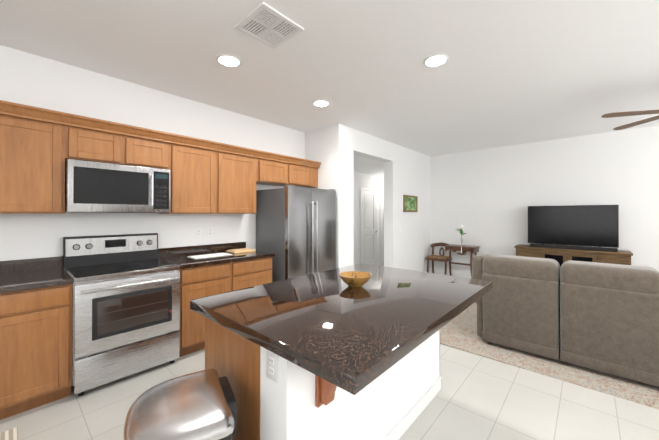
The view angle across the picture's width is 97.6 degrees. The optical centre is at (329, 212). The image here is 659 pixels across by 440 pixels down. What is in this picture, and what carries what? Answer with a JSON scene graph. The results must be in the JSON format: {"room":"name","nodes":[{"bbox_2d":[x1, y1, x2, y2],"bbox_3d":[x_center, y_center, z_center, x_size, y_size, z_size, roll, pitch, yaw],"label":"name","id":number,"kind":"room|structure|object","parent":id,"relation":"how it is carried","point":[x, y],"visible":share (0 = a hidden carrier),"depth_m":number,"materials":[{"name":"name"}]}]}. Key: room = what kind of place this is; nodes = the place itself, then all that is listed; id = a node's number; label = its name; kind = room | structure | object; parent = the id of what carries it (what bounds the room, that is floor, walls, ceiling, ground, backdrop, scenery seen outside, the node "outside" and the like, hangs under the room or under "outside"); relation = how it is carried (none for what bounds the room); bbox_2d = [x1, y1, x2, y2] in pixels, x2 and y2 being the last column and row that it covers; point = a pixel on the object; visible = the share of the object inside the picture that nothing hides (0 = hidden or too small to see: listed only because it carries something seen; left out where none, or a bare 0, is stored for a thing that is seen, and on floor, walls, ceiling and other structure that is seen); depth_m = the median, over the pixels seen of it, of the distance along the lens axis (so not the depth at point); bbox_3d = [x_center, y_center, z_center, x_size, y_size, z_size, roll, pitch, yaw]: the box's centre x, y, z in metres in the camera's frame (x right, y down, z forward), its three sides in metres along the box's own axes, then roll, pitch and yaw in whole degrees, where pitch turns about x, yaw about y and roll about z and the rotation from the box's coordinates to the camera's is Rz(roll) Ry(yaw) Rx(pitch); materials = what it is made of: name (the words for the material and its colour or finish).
{"room":"kitchen","nodes":[
{"label":"kitchen","id":0,"kind":"room"},
{"bbox_2d":[0,45,303,267],"bbox_3d":[-2.444,0.027,2.742,0.140,2.800,5.960,0,0,42],"label":"wall","id":1,"kind":"structure","parent":0,"point":[26,78],"depth_m":2.98,"materials":[{"name":"white paint"}]},
{"bbox_2d":[0,100,67,213],"bbox_3d":[-2.561,-0.408,2.257,0.334,0.829,0.700,0,0,42],"label":"upper cabinet","id":2,"kind":"object","parent":1,"relation":"attached to","point":[39,147],"depth_m":2.26,"materials":[{"name":"brown wood"}]},
{"bbox_2d":[68,113,135,165],"bbox_3d":[-2.166,-0.639,2.699,0.334,0.362,0.483,0,0,42],"label":"upper cabinet","id":3,"kind":"object","parent":1,"relation":"attached to","point":[89,139],"depth_m":2.58,"materials":[{"name":"brown wood"}]},
{"bbox_2d":[65,159,169,212],"bbox_3d":[-2.019,-0.221,2.777,0.444,0.440,0.784,0,0,42],"label":"microwave","id":4,"kind":"object","parent":3,"relation":"attached to","point":[90,186],"visible":1,"depth_m":2.60,"materials":[{"name":"silver metal"}]},
{"bbox_2d":[136,128,171,171],"bbox_3d":[-1.947,-0.637,2.942,0.334,0.362,0.483,0,0,42],"label":"upper cabinet","id":5,"kind":"object","parent":1,"relation":"attached to","point":[153,148],"depth_m":2.89,"materials":[{"name":"brown wood"}]},
{"bbox_2d":[159,133,223,213],"bbox_3d":[-1.590,-0.402,3.339,0.334,0.829,0.588,0,0,42],"label":"upper cabinet","id":6,"kind":"object","parent":1,"relation":"attached to","point":[197,174],"depth_m":3.21,"materials":[{"name":"brown wood"}]},
{"bbox_2d":[195,227,201,236],"bbox_3d":[-1.614,0.241,3.554,0.008,0.118,0.075,0,0,42],"label":"outlet","id":7,"kind":"object","parent":1,"relation":"attached to","point":[198,232],"visible":1,"depth_m":3.55,"materials":[{"name":"white plastic"}]},
{"bbox_2d":[207,227,212,236],"bbox_3d":[-1.514,0.242,3.666,0.008,0.118,0.075,0,0,42],"label":"outlet","id":8,"kind":"object","parent":1,"relation":"attached to","point":[209,231],"visible":1,"depth_m":3.66,"materials":[{"name":"white plastic"}]},
{"bbox_2d":[224,144,259,213],"bbox_3d":[-1.286,-0.400,3.678,0.334,0.829,0.633,0,0,42],"label":"upper cabinet","id":9,"kind":"object","parent":1,"relation":"attached to","point":[241,165],"depth_m":3.62,"materials":[{"name":"brown wood"}]},
{"bbox_2d":[260,152,287,185],"bbox_3d":[-0.899,-0.614,4.110,0.334,0.396,0.525,0,0,42],"label":"upper cabinet","id":10,"kind":"object","parent":1,"relation":"attached to","point":[273,166],"depth_m":4.00,"materials":[{"name":"brown wood"}]},
{"bbox_2d":[280,156,319,187],"bbox_3d":[-0.510,-0.612,4.543,0.334,0.396,0.640,0,0,42],"label":"upper cabinet","id":11,"kind":"object","parent":1,"relation":"attached to","point":[301,173],"depth_m":4.41,"materials":[{"name":"brown wood"}]},
{"bbox_2d":[304,126,327,188],"bbox_3d":[-0.079,0.038,4.845,0.510,2.800,0.370,0,0,42],"label":"wall","id":12,"kind":"structure","parent":0,"point":[315,141],"depth_m":4.67,"materials":[{"name":"white paint"}]},
{"bbox_2d":[0,265,658,439],"bbox_3d":[1.418,1.475,2.411,7.940,0.100,10.940,0,0,42],"label":"floor","id":13,"kind":"structure","parent":0,"point":[477,397],"depth_m":2.08,"materials":[{"name":"tile"}]},
{"bbox_2d":[0,427,17,439],"bbox_3d":[-2.272,1.414,1.236,0.580,0.010,1.280,0,0,42],"label":"rug","id":14,"kind":"object","parent":13,"relation":"on","point":[11,434],"visible":1,"depth_m":1.84,"materials":[{"name":"beige fabric"}]},
{"bbox_2d":[0,284,71,419],"bbox_3d":[-2.425,0.981,2.158,0.658,0.884,0.684,0,0,42],"label":"base cabinet","id":15,"kind":"object","parent":13,"relation":"on","point":[35,348],"visible":1,"depth_m":2.03,"materials":[{"name":"brown wood"}]},
{"bbox_2d":[0,256,73,293],"bbox_3d":[-2.780,0.463,1.747,0.683,0.143,1.775,0,0,42],"label":"countertop","id":16,"kind":"structure","parent":15,"relation":"on","point":[25,274],"depth_m":2.33,"materials":[{"name":"stone"}]},
{"bbox_2d":[63,233,180,395],"bbox_3d":[-1.904,0.824,2.670,0.731,1.205,0.768,0,0,42],"label":"stove","id":17,"kind":"object","parent":13,"relation":"on","point":[125,305],"visible":1,"depth_m":2.49,"materials":[{"name":"silver metal"}]},
{"bbox_2d":[123,369,236,439],"bbox_3d":[-0.595,1.087,1.160,0.494,0.663,0.454,0,0,42],"label":"trash can","id":18,"kind":"object","parent":13,"relation":"on","point":[200,405],"visible":1,"depth_m":1.11,"materials":[{"name":"silver metal"}]},
{"bbox_2d":[179,257,271,356],"bbox_3d":[-1.312,0.988,3.398,0.658,0.885,1.104,0,0,42],"label":"base cabinet","id":19,"kind":"object","parent":13,"relation":"on","point":[201,282],"visible":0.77,"depth_m":2.96,"materials":[{"name":"brown wood"}]},
{"bbox_2d":[158,242,274,268],"bbox_3d":[-1.300,0.472,3.395,0.683,0.143,1.115,0,0,42],"label":"countertop","id":20,"kind":"structure","parent":19,"relation":"on","point":[177,255],"depth_m":3.33,"materials":[{"name":"stone"}]},
{"bbox_2d":[187,253,232,258],"bbox_3d":[-1.388,0.499,3.363,0.220,0.006,0.440,0,0,42],"label":"sheet","id":21,"kind":"object","parent":20,"relation":"on","point":[209,255],"visible":0.96,"depth_m":3.35,"materials":[{"name":"white paper"}]},
{"bbox_2d":[226,248,254,253],"bbox_3d":[-1.145,0.489,3.723,0.220,0.030,0.300,0,0,42],"label":"cutting board","id":22,"kind":"object","parent":20,"relation":"on","point":[241,250],"visible":1,"depth_m":3.65,"materials":[{"name":"brown wood"}]},
{"bbox_2d":[256,185,335,281],"bbox_3d":[-0.453,0.541,4.223,0.782,1.787,0.930,0,0,42],"label":"refrigerator","id":23,"kind":"object","parent":13,"relation":"on","point":[295,230],"visible":0.65,"depth_m":3.90,"materials":[{"name":"grey metal"}]},
{"bbox_2d":[205,307,467,439],"bbox_3d":[0.193,0.987,1.895,0.970,0.870,1.613,0,0,42],"label":"kitchen island","id":24,"kind":"object","parent":13,"relation":"on","point":[276,399],"depth_m":1.39,"materials":[{"name":"white paint"}]},
{"bbox_2d":[190,263,491,398],"bbox_3d":[0.196,0.525,1.871,1.170,0.054,1.664,0,0,42],"label":"island countertop","id":25,"kind":"structure","parent":24,"relation":"on","point":[347,337],"depth_m":1.40,"materials":[{"name":"brown stone"}]},
{"bbox_2d":[339,271,371,287],"bbox_3d":[0.175,0.458,1.960,0.224,0.078,0.224,0,0,42],"label":"bowl","id":26,"kind":"object","parent":25,"relation":"on","point":[355,279],"visible":0.98,"depth_m":1.92,"materials":[{"name":"wood"}]},
{"bbox_2d":[426,242,479,277],"bbox_3d":[2.635,1.069,6.314,1.081,0.761,0.550,0,0,42],"label":"table","id":27,"kind":"object","parent":13,"relation":"on","point":[455,248],"visible":0.77,"depth_m":6.31,"materials":[{"name":"brown wood"}]},
{"bbox_2d":[455,225,465,253],"bbox_3d":[2.748,0.545,5.988,0.208,0.601,0.246,0,0,42],"label":"vase","id":28,"kind":"object","parent":27,"relation":"on","point":[461,232],"visible":1,"depth_m":5.97,"materials":[{"name":"silver metal"}]},
{"bbox_2d":[440,302,658,409],"bbox_3d":[3.137,1.423,3.234,3.300,0.012,2.720,0,0,42],"label":"rug","id":29,"kind":"object","parent":13,"relation":"on","point":[459,331],"visible":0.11,"depth_m":2.69,"materials":[{"name":"beige carpet"}]},
{"bbox_2d":[472,253,658,386],"bbox_3d":[2.683,0.938,2.802,2.195,0.951,1.032,0,0,42],"label":"sofa","id":30,"kind":"object","parent":29,"relation":"on","point":[602,317],"visible":0.85,"depth_m":2.58,"materials":[{"name":"fabric"}]},
{"bbox_2d":[514,244,632,266],"bbox_3d":[4.154,1.029,5.019,1.530,0.820,0.467,0,0,42],"label":"tv stand","id":31,"kind":"object","parent":13,"relation":"on","point":[562,256],"visible":0.29,"depth_m":4.80,"materials":[{"name":"brown wood"}]},
{"bbox_2d":[528,205,618,247],"bbox_3d":[4.188,0.246,5.031,1.210,0.743,0.210,0,0,42],"label":"tv","id":32,"kind":"object","parent":31,"relation":"on","point":[589,225],"visible":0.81,"depth_m":4.96,"materials":[{"name":"black plastic"}]},
{"bbox_2d":[530,243,617,251],"bbox_3d":[4.087,0.588,4.895,1.140,0.056,0.085,0,0,42],"label":"soundbar","id":33,"kind":"object","parent":31,"relation":"on","point":[576,247],"visible":1,"depth_m":4.81,"materials":[{"name":"black plastic"}]},
{"bbox_2d":[0,0,658,176],"bbox_3d":[1.418,-1.250,2.426,7.940,0.450,10.940,0,0,42],"label":"ceiling","id":34,"kind":"structure","parent":0,"point":[511,72],"depth_m":2.59,"materials":[{"name":"white paint"}]},
{"bbox_2d":[217,54,240,66],"bbox_3d":[-0.907,-1.372,2.606,0.212,0.012,0.212,0,0,42],"label":"recessed light","id":35,"kind":"object","parent":34,"relation":"in","point":[227,60],"visible":1,"depth_m":2.59,"materials":[{"name":"white"}]},
{"bbox_2d":[234,2,303,48],"bbox_3d":[-0.447,-1.371,2.142,0.365,0.014,0.365,0,0,42],"label":"ceiling vent","id":36,"kind":"object","parent":34,"relation":"in","point":[266,24],"visible":1,"depth_m":2.12,"materials":[{"name":"white metal"}]},
{"bbox_2d":[313,100,329,106],"bbox_3d":[-0.104,-1.366,3.605,0.212,0.012,0.212,0,0,42],"label":"recessed light","id":37,"kind":"object","parent":34,"relation":"in","point":[321,103],"visible":1,"depth_m":3.60,"materials":[{"name":"white"}]},
{"bbox_2d":[423,54,447,66],"bbox_3d":[0.959,-1.372,2.603,0.212,0.012,0.212,0,0,42],"label":"recessed light","id":38,"kind":"object","parent":34,"relation":"in","point":[435,60],"visible":1,"depth_m":2.59,"materials":[{"name":"white"}]},
{"bbox_2d":[601,110,658,129],"bbox_3d":[3.669,-1.192,2.928,1.342,0.360,1.340,0,0,42],"label":"ceiling fan","id":39,"kind":"object","parent":34,"relation":"hanging from","point":[622,114],"visible":1,"depth_m":3.14,"materials":[{"name":"brown wood"}]},
{"bbox_2d":[328,123,431,271],"bbox_3d":[1.201,0.043,5.725,0.200,2.800,3.390,0,0,42],"label":"wall","id":40,"kind":"structure","parent":0,"point":[407,171],"depth_m":5.72,"materials":[{"name":"white paint"}]},
{"bbox_2d":[360,187,383,265],"bbox_3d":[1.380,0.409,7.874,0.088,2.090,1.750,0,0,42],"label":"door","id":41,"kind":"structure","parent":40,"relation":"in","point":[368,226],"depth_m":7.58,"materials":[{"name":"white wood"}]},
{"bbox_2d":[403,195,417,211],"bbox_3d":[1.730,-0.190,6.145,0.025,0.350,0.620,0,0,42],"label":"picture frame","id":42,"kind":"object","parent":40,"relation":"attached to","point":[410,203],"visible":1,"depth_m":6.14,"materials":[{"name":"brown"}]},
{"bbox_2d":[432,125,658,274],"bbox_3d":[4.653,0.039,5.011,6.290,2.800,0.140,0,0,42],"label":"wall","id":43,"kind":"structure","parent":0,"point":[485,198],"depth_m":5.49,"materials":[{"name":"white paint"}]},
{"bbox_2d":[431,270,470,277],"bbox_3d":[4.680,1.393,4.878,6.100,0.090,0.012,0,0,42],"label":"baseboard","id":44,"kind":"structure","parent":43,"relation":"attached to","point":[453,273],"depth_m":6.53,"materials":[{"name":"white"}]}
]}

